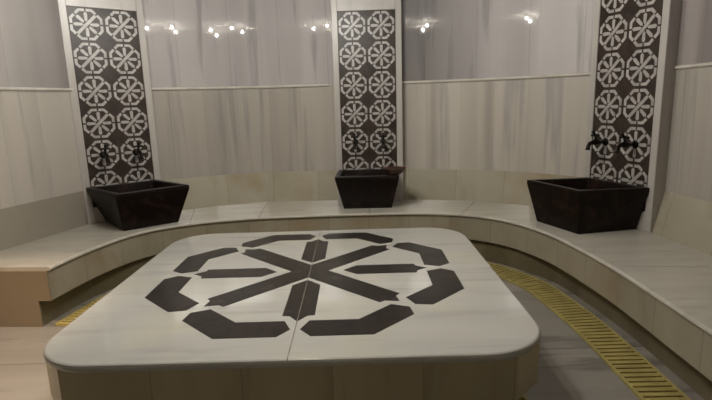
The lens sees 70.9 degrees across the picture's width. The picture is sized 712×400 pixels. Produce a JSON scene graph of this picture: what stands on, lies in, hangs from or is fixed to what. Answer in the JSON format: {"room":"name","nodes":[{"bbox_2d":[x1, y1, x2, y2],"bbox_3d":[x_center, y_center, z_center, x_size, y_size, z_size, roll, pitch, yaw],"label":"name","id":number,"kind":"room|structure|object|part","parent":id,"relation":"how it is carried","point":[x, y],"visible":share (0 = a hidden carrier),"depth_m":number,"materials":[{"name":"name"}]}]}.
{"room":"spa","nodes":[
{"label":"spa","id":0,"kind":"room"},
{"bbox_2d":[0,0,87,250],"bbox_3d":[-2.852,-0.118,1.781,0.567,2.520,5.378,-1,11,5],"label":"wall","id":1,"kind":"structure","parent":0,"point":[42,192],"depth_m":3.88,"materials":[{"name":"stone"}]},
{"bbox_2d":[0,87,73,91],"bbox_3d":[-2.720,-0.426,1.750,0.300,0.030,5.015,-1,11,5],"label":"trim","id":2,"kind":"structure","parent":1,"relation":"attached to","point":[1,88],"depth_m":3.83,"materials":[{"name":"stone"}]},
{"bbox_2d":[0,261,703,399],"bbox_3d":[-0.215,1.018,2.395,5.900,0.100,6.700,-2,11,0],"label":"floor","id":3,"kind":"structure","parent":0,"point":[569,368],"depth_m":2.73,"materials":[{"name":"stone"}]},
{"bbox_2d":[43,228,540,399],"bbox_3d":[-0.273,0.636,3.006,2.188,0.412,2.016,-2,11,0],"label":"platform","id":4,"kind":"object","parent":3,"relation":"on","point":[394,313],"visible":1,"depth_m":2.26,"materials":[{"name":"stone"}]},
{"bbox_2d":[0,199,711,399],"bbox_3d":[-0.242,0.778,2.295,4.999,0.410,5.958,-2,11,0],"label":"bench","id":5,"kind":"object","parent":3,"relation":"on","point":[657,289],"visible":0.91,"depth_m":3.55,"materials":[{"name":"beige stone"}]},
{"bbox_3d":[-2.338,0.653,3.293,0.694,0.386,0.013,-1,11,4],"label":"panel","id":6,"kind":"part","parent":5,"relation":"part of","materials":[{"name":"stone"}]},
{"bbox_3d":[-2.282,0.376,3.628,0.762,0.024,0.885,1,12,13],"label":"seat","id":7,"kind":"part","parent":5,"relation":"part of","materials":[{"name":"stone"}]},
{"bbox_3d":[-1.968,0.200,4.464,1.070,0.024,1.017,-2,11,0],"label":"seat","id":8,"kind":"part","parent":5,"relation":"part of","materials":[{"name":"stone"}]},
{"bbox_2d":[86,180,188,230],"bbox_3d":[-1.889,0.039,4.364,0.708,0.325,0.560,-10,14,-37],"label":"stone basin","id":9,"kind":"object","parent":5,"relation":"on","point":[141,204],"visible":1,"depth_m":4.22,"materials":[{"name":"black stone"}]},
{"bbox_3d":[-1.171,0.119,4.748,0.745,0.024,0.706,-5,12,-15],"label":"seat","id":10,"kind":"part","parent":5,"relation":"part of","materials":[{"name":"stone"}]},
{"bbox_3d":[-0.392,0.081,4.824,1.024,0.024,0.724,-2,11,0],"label":"seat","id":11,"kind":"part","parent":5,"relation":"part of","materials":[{"name":"stone"}]},
{"bbox_2d":[335,169,398,208],"bbox_3d":[0.112,-0.102,4.774,0.580,0.325,0.475,-1,11,3],"label":"stone basin","id":12,"kind":"object","parent":5,"relation":"on","point":[357,188],"visible":0.91,"depth_m":4.60,"materials":[{"name":"black stone"}]},
{"bbox_2d":[383,166,405,174],"bbox_3d":[0.348,-0.264,4.558,0.216,0.062,0.216,-2,11,0],"label":"bowl","id":13,"kind":"object","parent":12,"relation":"on","point":[390,170],"visible":1,"depth_m":4.50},
{"bbox_3d":[0.607,0.064,4.757,1.085,0.024,0.682,0,11,9],"label":"seat","id":14,"kind":"part","parent":5,"relation":"part of","materials":[{"name":"stone"}]},
{"bbox_3d":[1.374,0.122,4.356,0.735,0.024,1.085,-12,16,-43],"label":"seat","id":15,"kind":"part","parent":5,"relation":"part of","materials":[{"name":"stone"}]},
{"bbox_2d":[527,177,649,233],"bbox_3d":[1.751,0.033,3.852,0.510,0.325,0.702,-6,12,-19],"label":"stone basin","id":16,"kind":"object","parent":5,"relation":"on","point":[582,205],"visible":1,"depth_m":3.65,"materials":[{"name":"black stone"}]},
{"bbox_3d":[1.805,0.281,3.495,0.771,0.024,1.395,-3,11,-8],"label":"seat","id":17,"kind":"part","parent":5,"relation":"part of","materials":[{"name":"stone"}]},
{"bbox_3d":[1.876,0.518,2.297,0.750,0.024,1.306,-2,11,0],"label":"seat","id":18,"kind":"part","parent":5,"relation":"part of","materials":[{"name":"stone"}]},
{"bbox_2d":[54,262,690,399],"bbox_3d":[-0.223,1.030,2.040,3.545,0.013,5.160,-2,11,0],"label":"drain grating","id":19,"kind":"object","parent":3,"relation":"on","point":[636,372],"visible":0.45,"depth_m":2.91,"materials":[{"name":"yellow metal"}]},
{"bbox_3d":[-0.223,1.050,1.940,3.138,0.013,4.956,-2,11,0],"label":"rail","id":20,"kind":"part","parent":19,"relation":"part of","materials":[{"name":"yellow metal"}]},
{"bbox_2d":[518,394,528,399],"bbox_3d":[-0.268,0.831,3.045,2.148,0.013,1.976,-2,11,0],"label":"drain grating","id":21,"kind":"object","parent":3,"relation":"on","point":[523,397],"visible":0.02,"depth_m":2.36,"materials":[{"name":"yellow metal"}]},
{"bbox_2d":[142,0,594,209],"bbox_3d":[0.087,-0.802,4.769,4.316,2.520,0.980,0,11,8],"label":"wall","id":22,"kind":"structure","parent":0,"point":[483,141],"depth_m":4.82,"materials":[{"name":"stone"}]},
{"bbox_2d":[57,0,160,223],"bbox_3d":[-2.185,-0.857,4.466,0.658,2.060,0.204,-10,14,-37],"label":"panel","id":23,"kind":"object","parent":22,"relation":"attached to","point":[104,41],"visible":0.9,"depth_m":4.36,"materials":[{"name":"stone"}]},
{"bbox_2d":[100,144,110,162],"bbox_3d":[-2.165,-0.405,4.318,0.080,0.153,0.196,-10,14,-37],"label":"tap","id":24,"kind":"object","parent":23,"relation":"attached to","point":[103,154],"visible":1,"depth_m":4.29,"materials":[{"name":"brown metal"}]},
{"bbox_3d":[-2.155,-0.438,4.296,0.080,0.080,0.058,-10,14,-37],"label":"handle","id":25,"kind":"part","parent":24,"relation":"part of","materials":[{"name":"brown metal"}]},
{"bbox_3d":[-2.161,-0.370,4.321,0.048,0.084,0.188,-10,14,-37],"label":"spout","id":26,"kind":"part","parent":24,"relation":"part of","materials":[{"name":"brown metal"}]},
{"bbox_2d":[133,142,143,159],"bbox_3d":[-1.949,-0.444,4.481,0.080,0.153,0.196,-10,14,-37],"label":"tap","id":27,"kind":"object","parent":23,"relation":"attached to","point":[137,151],"visible":1,"depth_m":4.45,"materials":[{"name":"brown metal"}]},
{"bbox_3d":[-1.939,-0.477,4.460,0.080,0.080,0.058,-10,14,-37],"label":"handle","id":28,"kind":"part","parent":27,"relation":"part of","materials":[{"name":"brown metal"}]},
{"bbox_3d":[-1.946,-0.409,4.484,0.048,0.084,0.188,-10,14,-37],"label":"spout","id":29,"kind":"part","parent":27,"relation":"part of","materials":[{"name":"brown metal"}]},
{"bbox_2d":[151,84,329,90],"bbox_3d":[-1.106,-1.096,4.867,1.700,0.030,0.193,-4,12,-12],"label":"trim","id":30,"kind":"structure","parent":22,"relation":"attached to","point":[302,85],"depth_m":4.91,"materials":[{"name":"stone"}]},
{"bbox_2d":[331,0,402,201],"bbox_3d":[0.121,-1.020,4.938,0.658,2.060,0.204,-1,11,3],"label":"panel","id":31,"kind":"object","parent":22,"relation":"attached to","point":[366,34],"visible":0.91,"depth_m":4.82,"materials":[{"name":"stone"}]},
{"bbox_2d":[351,133,358,148],"bbox_3d":[-0.011,-0.573,4.840,0.080,0.153,0.196,-1,11,3],"label":"tap","id":32,"kind":"object","parent":31,"relation":"attached to","point":[355,141],"visible":1,"depth_m":4.81,"materials":[{"name":"brown metal"}]},
{"bbox_3d":[-0.010,-0.538,4.843,0.048,0.084,0.188,-1,11,3],"label":"spout","id":33,"kind":"part","parent":32,"relation":"part of","materials":[{"name":"brown metal"}]},
{"bbox_3d":[0.122,-0.969,4.928,0.546,1.684,0.144,-1,11,3],"label":"dark panel","id":34,"kind":"part","parent":31,"relation":"part of","materials":[{"name":"black tile"}]},
{"bbox_2d":[379,132,386,148],"bbox_3d":[0.262,-0.579,4.827,0.080,0.153,0.196,-1,11,3],"label":"tap","id":35,"kind":"object","parent":31,"relation":"attached to","point":[382,141],"visible":1,"depth_m":4.79,"materials":[{"name":"brown metal"}]},
{"bbox_3d":[0.263,-0.544,4.830,0.048,0.084,0.188,-1,11,3],"label":"spout","id":36,"kind":"part","parent":35,"relation":"part of","materials":[{"name":"brown metal"}]},
{"bbox_2d":[402,72,590,83],"bbox_3d":[1.248,-1.104,4.554,1.872,0.030,0.242,5,13,30],"label":"trim","id":37,"kind":"structure","parent":22,"relation":"attached to","point":[585,73],"depth_m":4.59,"materials":[{"name":"stone"}]},
{"bbox_2d":[652,0,711,255],"bbox_3d":[2.319,-0.198,1.410,0.358,2.520,4.634,-2,11,-1],"label":"wall","id":38,"kind":"structure","parent":0,"point":[684,216],"depth_m":3.29,"materials":[{"name":"stone"}]},
{"bbox_2d":[584,0,681,231],"bbox_3d":[2.082,-0.841,3.748,0.204,2.060,0.658,-6,12,-19],"label":"panel","id":39,"kind":"object","parent":38,"relation":"attached to","point":[635,42],"visible":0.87,"depth_m":3.64,"materials":[{"name":"stone"}]},
{"bbox_2d":[585,130,607,149],"bbox_3d":[1.869,-0.467,3.890,0.196,0.153,0.080,-6,12,-19],"label":"tap","id":40,"kind":"object","parent":39,"relation":"attached to","point":[595,141],"visible":1,"depth_m":3.87,"materials":[{"name":"brown metal"}]},
{"bbox_3d":[1.866,-0.433,3.895,0.188,0.084,0.048,-6,12,-19],"label":"spout","id":41,"kind":"part","parent":40,"relation":"part of","materials":[{"name":"brown metal"}]},
{"bbox_3d":[1.850,-0.501,3.877,0.058,0.080,0.080,-6,12,-19],"label":"handle","id":42,"kind":"part","parent":40,"relation":"part of","materials":[{"name":"brown metal"}]},
{"bbox_2d":[613,132,638,152],"bbox_3d":[1.959,-0.419,3.637,0.196,0.153,0.080,-6,12,-19],"label":"tap","id":43,"kind":"object","parent":39,"relation":"attached to","point":[624,144],"visible":1,"depth_m":3.62,"materials":[{"name":"brown metal"}]},
{"bbox_3d":[1.956,-0.385,3.642,0.188,0.084,0.048,-6,12,-19],"label":"spout","id":44,"kind":"part","parent":43,"relation":"part of","materials":[{"name":"brown metal"}]},
{"bbox_3d":[1.941,-0.453,3.624,0.058,0.080,0.080,-6,12,-19],"label":"handle","id":45,"kind":"part","parent":43,"relation":"part of","materials":[{"name":"brown metal"}]},
{"bbox_3d":[2.064,-0.805,3.749,0.144,1.710,0.546,-6,12,-19],"label":"dark panel","id":46,"kind":"part","parent":39,"relation":"part of","materials":[{"name":"black tile"}]},
{"bbox_2d":[675,62,711,69],"bbox_3d":[2.257,-0.493,1.344,0.083,0.030,4.213,-2,11,-1],"label":"trim","id":47,"kind":"structure","parent":38,"relation":"attached to","point":[707,64],"depth_m":3.23,"materials":[{"name":"stone"}]}
]}

